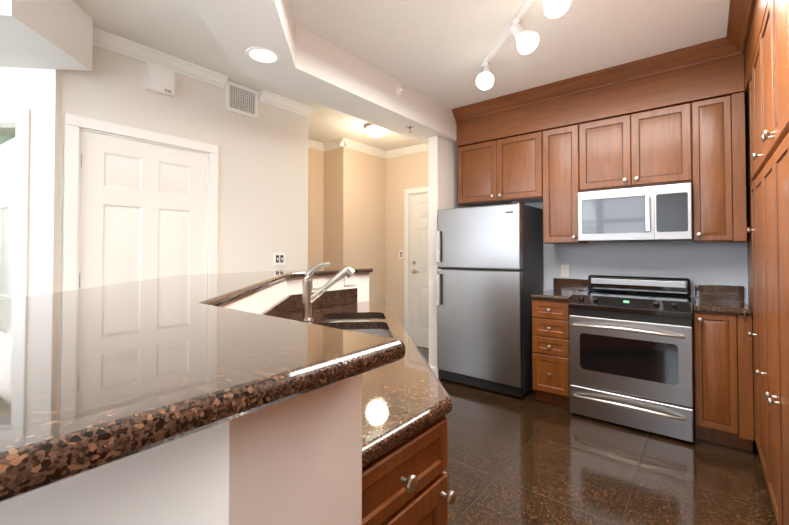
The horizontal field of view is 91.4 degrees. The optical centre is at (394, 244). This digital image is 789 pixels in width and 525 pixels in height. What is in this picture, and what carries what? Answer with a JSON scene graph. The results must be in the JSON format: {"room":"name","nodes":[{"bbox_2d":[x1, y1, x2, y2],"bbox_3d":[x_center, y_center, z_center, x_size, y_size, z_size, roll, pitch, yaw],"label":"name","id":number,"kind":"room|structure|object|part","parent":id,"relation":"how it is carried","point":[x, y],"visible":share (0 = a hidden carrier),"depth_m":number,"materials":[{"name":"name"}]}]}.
{"room":"kitchen","nodes":[
{"label":"kitchen","id":0,"kind":"room"},
{"bbox_2d":[0,135,14,144],"bbox_3d":[-4.595,0.019,4.959,0.120,2.680,6.700,-1,-1,39],"label":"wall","id":1,"kind":"structure","parent":0,"point":[3,139],"depth_m":4.69,"materials":[{"name":"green paint"}]},
{"bbox_2d":[0,67,61,295],"bbox_3d":[-3.642,-0.027,2.167,3.250,2.680,0.120,0,-1,-6],"label":"wall","id":2,"kind":"structure","parent":0,"point":[37,92],"depth_m":2.28,"materials":[{"name":"white paint"}]},
{"bbox_2d":[0,137,15,299],"bbox_3d":[-2.589,0.298,2.624,0.618,2.030,0.539,0,-1,-6],"label":"bedroom door","id":3,"kind":"structure","parent":2,"relation":"in","point":[7,176],"depth_m":2.66,"materials":[{"name":"white"}]},
{"bbox_2d":[0,108,29,297],"bbox_3d":[-2.622,0.257,2.264,0.930,2.115,0.136,0,-1,-6],"label":"door frame","id":4,"kind":"structure","parent":2,"relation":"attached to","point":[21,122],"depth_m":2.25,"materials":[{"name":"white wood"}]},
{"bbox_2d":[59,45,307,291],"bbox_3d":[-1.508,-0.012,3.068,0.120,2.680,1.939,-1,-1,39],"label":"wall","id":5,"kind":"structure","parent":0,"point":[262,188],"depth_m":3.19,"materials":[{"name":"white paint"}]},
{"bbox_2d":[62,113,217,291],"bbox_3d":[-1.758,0.263,2.740,0.136,2.120,0.950,-1,-1,39],"label":"trim","id":6,"kind":"structure","parent":5,"relation":"attached to","point":[71,207],"depth_m":2.42,"materials":[{"name":"white wood"}]},
{"bbox_2d":[79,130,206,288],"bbox_3d":[-1.717,0.299,2.700,0.103,2.030,0.793,-1,-1,39],"label":"closet door","id":7,"kind":"structure","parent":5,"relation":"in","point":[142,210],"depth_m":2.67,"materials":[{"name":"white wood"}]},
{"bbox_2d":[144,63,174,96],"bbox_3d":[-1.672,-1.170,2.745,0.052,0.175,0.180,-1,-1,39],"label":"box","id":8,"kind":"object","parent":5,"relation":"attached to","point":[159,80],"visible":1,"depth_m":2.72,"materials":[{"name":"white plastic"}]},
{"bbox_2d":[92,27,227,88],"bbox_3d":[-1.720,-1.315,2.668,0.075,0.085,1.145,-1,-1,39],"label":"crown molding","id":9,"kind":"structure","parent":5,"relation":"attached to","point":[108,41],"depth_m":2.70,"materials":[{"name":"white wood"}]},
{"bbox_2d":[225,80,257,118],"bbox_3d":[-1.286,-1.220,3.257,0.012,0.242,0.290,-1,-1,39],"label":"air vent","id":10,"kind":"object","parent":5,"relation":"in","point":[241,99],"visible":1,"depth_m":3.25,"materials":[{"name":"white plastic"}]},
{"bbox_2d":[274,253,284,264],"bbox_3d":[-1.051,0.131,3.527,0.012,0.115,0.116,-1,-1,39],"label":"light switch","id":11,"kind":"object","parent":5,"relation":"attached to","point":[279,258],"visible":1,"depth_m":3.53,"materials":[{"name":"white plastic"}]},
{"bbox_2d":[259,89,312,117],"bbox_3d":[-0.992,-1.300,3.572,0.075,0.085,0.539,-1,-1,39],"label":"crown molding","id":12,"kind":"structure","parent":5,"relation":"attached to","point":[265,96],"depth_m":3.54,"materials":[{"name":"white wood"}]},
{"bbox_2d":[0,272,368,524],"bbox_3d":[-0.419,0.742,1.438,1.635,1.119,2.475,-1,-1,39],"label":"half wall","id":13,"kind":"structure","parent":0,"point":[296,460],"depth_m":0.45,"materials":[{"name":"white paint"}]},
{"bbox_2d":[0,267,405,502],"bbox_3d":[-0.542,0.164,1.312,1.825,0.030,2.870,-1,-1,39],"label":"bar","id":14,"kind":"object","parent":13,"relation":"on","point":[92,378],"visible":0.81,"depth_m":0.44,"materials":[{"name":"brown stone"}]},
{"bbox_2d":[312,277,326,288],"bbox_3d":[-0.481,0.243,2.475,0.008,0.070,0.115,-1,-1,39],"label":"outlet","id":15,"kind":"object","parent":13,"relation":"attached to","point":[318,282],"visible":1,"depth_m":2.46,"materials":[{"name":"white plastic"}]},
{"bbox_2d":[344,274,356,284],"bbox_3d":[-0.305,0.247,2.693,0.008,0.070,0.115,-1,-1,39],"label":"outlet","id":16,"kind":"object","parent":13,"relation":"attached to","point":[351,280],"visible":0.98,"depth_m":2.69,"materials":[{"name":"white plastic"}]},
{"bbox_2d":[0,0,421,150],"bbox_3d":[-2.066,-1.385,2.957,6.600,0.063,6.680,-1,-1,39],"label":"ceiling","id":17,"kind":"structure","parent":0,"point":[180,29],"depth_m":2.60,"materials":[{"name":"white paint"}]},
{"bbox_2d":[0,0,92,70],"bbox_3d":[-3.407,-1.211,1.875,3.250,0.318,0.550,0,-1,-6],"label":"soffit","id":18,"kind":"structure","parent":17,"relation":"attached to","point":[47,34],"depth_m":2.08,"materials":[{"name":"white paint"}]},
{"bbox_2d":[364,122,388,137],"bbox_3d":[-0.193,-1.268,4.323,0.300,0.125,0.300,-1,-1,39],"label":"light","id":19,"kind":"object","parent":17,"relation":"attached to","point":[373,130],"visible":0.85,"depth_m":4.25,"materials":[{"name":"white glass"}]},
{"bbox_2d":[308,148,323,268],"bbox_3d":[-1.290,0.016,4.758,0.120,2.680,0.964,-1,-1,39],"label":"wall","id":20,"kind":"structure","parent":0,"point":[315,199],"depth_m":5.00,"materials":[{"name":"beige paint"}]},
{"bbox_2d":[308,139,328,151],"bbox_3d":[-1.213,-1.281,4.718,0.076,0.085,0.965,-1,-1,39],"label":"crown molding","id":21,"kind":"structure","parent":20,"relation":"attached to","point":[312,144],"depth_m":4.98,"materials":[{"name":"white"}]},
{"bbox_2d":[288,288,359,311],"bbox_3d":[-0.445,0.353,2.505,0.020,0.101,0.566,-1,-1,39],"label":"backsplash","id":22,"kind":"structure","parent":0,"relation":"attached to","point":[342,296],"depth_m":2.51,"materials":[{"name":"brown stone"}]},
{"bbox_2d":[323,147,384,302],"bbox_3d":[-0.660,0.026,5.396,0.700,2.680,0.819,-1,-1,39],"label":"wall column","id":23,"kind":"structure","parent":0,"point":[354,213],"depth_m":5.07,"materials":[{"name":"beige paint"}]},
{"bbox_2d":[338,138,385,157],"bbox_3d":[-0.411,-1.275,5.103,0.079,0.085,0.800,-1,-1,39],"label":"crown molding","id":24,"kind":"structure","parent":23,"relation":"attached to","point":[342,142],"depth_m":5.06,"materials":[{"name":"white"}]},
{"bbox_2d":[385,151,427,326],"bbox_3d":[0.200,0.025,5.308,2.150,2.680,0.120,-1,-1,39],"label":"wall","id":25,"kind":"structure","parent":0,"point":[408,171],"depth_m":5.36,"materials":[{"name":"beige paint"}]},
{"bbox_2d":[399,250,402,258],"bbox_3d":[0.092,0.135,5.308,0.070,0.115,0.012,-1,-1,39],"label":"light switch","id":26,"kind":"object","parent":25,"relation":"attached to","point":[400,254],"visible":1,"depth_m":5.31,"materials":[{"name":"white plastic"}]},
{"bbox_2d":[384,143,427,158],"bbox_3d":[0.337,-1.275,5.093,1.420,0.085,0.076,-1,-1,39],"label":"crown molding","id":27,"kind":"structure","parent":25,"relation":"attached to","point":[422,147],"depth_m":5.22,"materials":[{"name":"white"}]},
{"bbox_2d":[404,187,427,335],"bbox_3d":[0.585,0.300,4.983,1.050,2.120,0.136,-1,-1,39],"label":"door frame","id":28,"kind":"structure","parent":25,"relation":"attached to","point":[412,191],"depth_m":5.23,"materials":[{"name":"white wood"}]},
{"bbox_2d":[410,193,428,347],"bbox_3d":[0.554,0.336,4.943,0.886,2.030,0.101,-1,-1,39],"label":"entry door","id":29,"kind":"structure","parent":25,"relation":"in","point":[419,279],"depth_m":5.14,"materials":[{"name":"white wood"}]},
{"bbox_2d":[428,135,465,367],"bbox_3d":[0.674,0.124,4.269,0.110,2.448,0.899,-1,-1,39],"label":"wall","id":30,"kind":"structure","parent":0,"point":[442,173],"depth_m":3.94,"materials":[{"name":"white paint"}]},
{"bbox_2d":[431,367,438,374],"bbox_3d":[0.625,1.298,4.271,0.034,0.100,0.898,-1,-1,39],"label":"baseboard","id":31,"kind":"structure","parent":30,"relation":"attached to","point":[436,371],"depth_m":3.87,"materials":[{"name":"white"}]},
{"bbox_2d":[290,0,754,108],"bbox_3d":[-1.632,-1.464,2.628,7.890,0.080,6.950,-1,-1,39],"label":"ceiling","id":32,"kind":"structure","parent":0,"point":[438,50],"depth_m":2.62,"materials":[{"name":"white paint"}]},
{"bbox_2d":[191,0,456,144],"bbox_3d":[-0.024,-1.291,1.711,2.600,0.293,5.183,-1,-1,39],"label":"bulkhead","id":33,"kind":"object","parent":32,"relation":"attached to","point":[312,66],"visible":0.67,"depth_m":2.68,"materials":[{"name":"white paint"}]},
{"bbox_2d":[246,47,279,63],"bbox_3d":[-0.787,-1.131,2.308,0.196,0.007,0.196,-1,-1,39],"label":"recessed light","id":34,"kind":"object","parent":33,"relation":"attached to","point":[264,55],"visible":1,"depth_m":2.30,"materials":[{"name":"white glass"}]},
{"bbox_2d":[396,85,405,93],"bbox_3d":[0.061,-1.329,3.284,0.060,0.078,0.080,-1,-1,39],"label":"sprinkler","id":35,"kind":"object","parent":33,"relation":"attached to","point":[399,88],"visible":1,"depth_m":3.28,"materials":[{"name":"white plastic"}]},
{"bbox_2d":[406,126,413,132],"bbox_3d":[0.148,-1.087,3.660,0.078,0.050,0.080,-1,-1,39],"label":"sprinkler","id":36,"kind":"object","parent":33,"relation":"attached to","point":[410,127],"visible":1,"depth_m":3.65,"materials":[{"name":"white metal"}]},
{"bbox_2d":[476,0,570,89],"bbox_3d":[0.798,-1.305,2.122,1.335,0.255,1.335,-1,-1,39],"label":"track light","id":37,"kind":"object","parent":32,"relation":"attached to","point":[527,41],"visible":1,"depth_m":2.36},
{"bbox_2d":[417,346,776,524],"bbox_3d":[-1.632,1.350,2.581,7.890,0.060,6.950,-1,-1,39],"label":"floor","id":38,"kind":"structure","parent":0,"point":[527,458],"depth_m":2.23,"materials":[{"name":"tile"}]},
{"bbox_2d":[362,412,455,524],"bbox_3d":[-0.547,0.860,1.239,1.437,0.876,0.380,-1,-1,39],"label":"base cabinet","id":39,"kind":"object","parent":38,"relation":"on","point":[406,484],"depth_m":0.82,"materials":[{"name":"brown wood"}]},
{"bbox_2d":[272,301,451,463],"bbox_3d":[-0.158,0.410,1.726,1.443,0.037,1.616,-1,-1,39],"label":"countertop","id":40,"kind":"structure","parent":39,"relation":"on","point":[404,395],"depth_m":1.04,"materials":[{"name":"brown stone"}]},
{"bbox_2d":[301,262,354,321],"bbox_3d":[-0.347,0.243,2.020,0.280,0.306,0.061,0,-1,-6],"label":"faucet","id":41,"kind":"object","parent":40,"relation":"on","point":[308,298],"visible":1,"depth_m":2.00,"materials":[{"name":"silver metal"}]},
{"bbox_2d":[435,201,542,397],"bbox_3d":[0.929,0.487,3.782,0.840,1.702,0.660,-1,-1,39],"label":"fridge","id":42,"kind":"object","parent":38,"relation":"on","point":[489,274],"visible":0.9,"depth_m":3.51,"materials":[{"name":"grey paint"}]},
{"bbox_3d":[0.715,0.150,3.561,0.770,0.872,0.040,-1,-1,39],"label":"handle","id":43,"kind":"part","parent":42,"relation":"part of","materials":[{"name":"silver metal"}]},
{"bbox_2d":[531,296,570,407],"bbox_3d":[1.468,0.896,3.395,0.299,0.876,0.625,-1,-1,39],"label":"base cabinet","id":44,"kind":"object","parent":38,"relation":"on","point":[550,318],"depth_m":3.15,"materials":[{"name":"brown wood"}]},
{"bbox_2d":[532,288,583,299],"bbox_3d":[1.465,0.437,3.392,0.307,0.037,0.645,-1,-1,39],"label":"countertop","id":45,"kind":"structure","parent":44,"relation":"on","point":[556,293],"depth_m":3.24,"materials":[{"name":"brown stone"}]},
{"bbox_2d":[568,274,694,441],"bbox_3d":[1.844,0.793,2.996,0.769,1.063,0.728,-1,-1,39],"label":"range","id":46,"kind":"object","parent":38,"relation":"on","point":[631,358],"visible":1,"depth_m":2.77,"materials":[{"name":"grey paint"}]},
{"bbox_3d":[1.635,0.877,2.742,0.701,0.579,0.072,-1,-1,39],"label":"handle","id":47,"kind":"part","parent":46,"relation":"part of","materials":[{"name":"silver metal"}]},
{"bbox_2d":[693,312,751,450],"bbox_3d":[2.306,0.885,2.721,0.289,0.876,0.625,-1,-1,39],"label":"base cabinet","id":48,"kind":"object","parent":38,"relation":"on","point":[722,354],"depth_m":2.48,"materials":[{"name":"brown wood"}]},
{"bbox_2d":[693,296,747,315],"bbox_3d":[2.300,0.426,2.720,0.288,0.037,0.645,-1,-1,39],"label":"countertop","id":49,"kind":"structure","parent":48,"relation":"on","point":[702,303],"depth_m":2.57,"materials":[{"name":"brown stone"}]},
{"bbox_2d":[740,48,747,303],"bbox_3d":[2.660,0.001,2.448,0.620,2.635,0.628,-1,-1,39],"label":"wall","id":50,"kind":"structure","parent":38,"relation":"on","point":[741,49],"depth_m":2.67,"materials":[{"name":"brown wood"}]},
{"bbox_2d":[744,28,755,451],"bbox_3d":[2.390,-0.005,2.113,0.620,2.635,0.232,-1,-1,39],"label":"tall cabinet","id":51,"kind":"object","parent":38,"relation":"on","point":[745,29],"depth_m":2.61,"materials":[{"name":"brown wood"}]},
{"bbox_2d":[748,0,763,471],"bbox_3d":[2.192,-0.009,1.867,0.620,2.635,0.400,-1,-1,39],"label":"tall cabinet","id":52,"kind":"object","parent":38,"relation":"on","point":[752,31],"depth_m":2.22,"materials":[{"name":"brown wood"}]},
{"bbox_2d":[756,0,787,524],"bbox_3d":[1.816,-0.017,1.400,0.620,2.635,0.800,-1,-1,39],"label":"tall cabinet","id":53,"kind":"object","parent":38,"relation":"on","point":[769,70],"depth_m":1.66,"materials":[{"name":"brown wood"}]},
{"bbox_2d":[780,0,788,524],"bbox_3d":[1.314,-0.027,0.777,0.620,2.635,0.800,-1,-1,39],"label":"tall cabinet","id":54,"kind":"object","parent":38,"relation":"on","point":[784,4],"depth_m":1.37,"materials":[{"name":"brown wood"}]},
{"bbox_2d":[466,128,747,304],"bbox_3d":[2.026,-0.038,3.446,3.250,2.745,0.120,-1,-1,39],"label":"wall","id":55,"kind":"structure","parent":0,"point":[718,263],"depth_m":3.24,"materials":[{"name":"grey paint"}]},
{"bbox_2d":[456,100,543,242],"bbox_3d":[1.101,-0.648,3.903,0.879,1.289,0.335,-1,-1,39],"label":"upper cabinet","id":56,"kind":"object","parent":55,"relation":"attached to","point":[501,154],"depth_m":3.75,"materials":[{"name":"brown wood"}]},
{"bbox_2d":[544,92,579,243],"bbox_3d":[1.563,-0.654,3.530,0.309,1.289,0.335,-1,-1,39],"label":"upper cabinet","id":57,"kind":"object","parent":55,"relation":"attached to","point":[561,113],"depth_m":3.40,"materials":[{"name":"brown wood"}]},
{"bbox_2d":[561,264,568,276],"bbox_3d":[1.627,0.248,3.680,0.070,0.115,0.008,-1,-1,39],"label":"outlet","id":58,"kind":"object","parent":55,"relation":"attached to","point":[564,270],"visible":1,"depth_m":3.68,"materials":[{"name":"white plastic"}]},
{"bbox_2d":[553,278,587,290],"bbox_3d":[1.661,0.372,3.637,0.307,0.102,0.020,-1,-1,39],"label":"backsplash","id":59,"kind":"structure","parent":55,"relation":"attached to","point":[557,282],"depth_m":3.63,"materials":[{"name":"brown stone"}]},
{"bbox_2d":[580,64,695,243],"bbox_3d":[1.983,-0.660,3.192,0.769,1.289,0.335,-1,-1,39],"label":"upper cabinet","id":60,"kind":"object","parent":55,"relation":"attached to","point":[688,114],"depth_m":3.03,"materials":[{"name":"brown wood"}]},
{"bbox_2d":[578,182,692,241],"bbox_3d":[1.953,-0.235,3.148,0.763,0.415,0.427,-1,-1,39],"label":"microwave","id":61,"kind":"object","parent":60,"relation":"attached to","point":[656,213],"visible":1,"depth_m":2.98,"materials":[{"name":"grey paint"}]},
{"bbox_3d":[1.920,-0.235,2.921,0.028,0.270,0.032,-1,-1,39],"label":"handle","id":62,"kind":"part","parent":61,"relation":"part of","materials":[{"name":"white plastic"}]},
{"bbox_2d":[692,52,743,241],"bbox_3d":[2.396,-0.666,2.860,0.291,1.289,0.335,-1,-1,39],"label":"upper cabinet","id":63,"kind":"object","parent":55,"relation":"attached to","point":[718,82],"depth_m":2.73,"materials":[{"name":"brown wood"}]},
{"bbox_3d":[0.235,-1.382,1.749,2.248,0.110,4.125,-1,-1,39],"label":"crown","id":64,"kind":"part","parent":63,"relation":"part of","materials":[{"name":"brown wood"}]}
]}

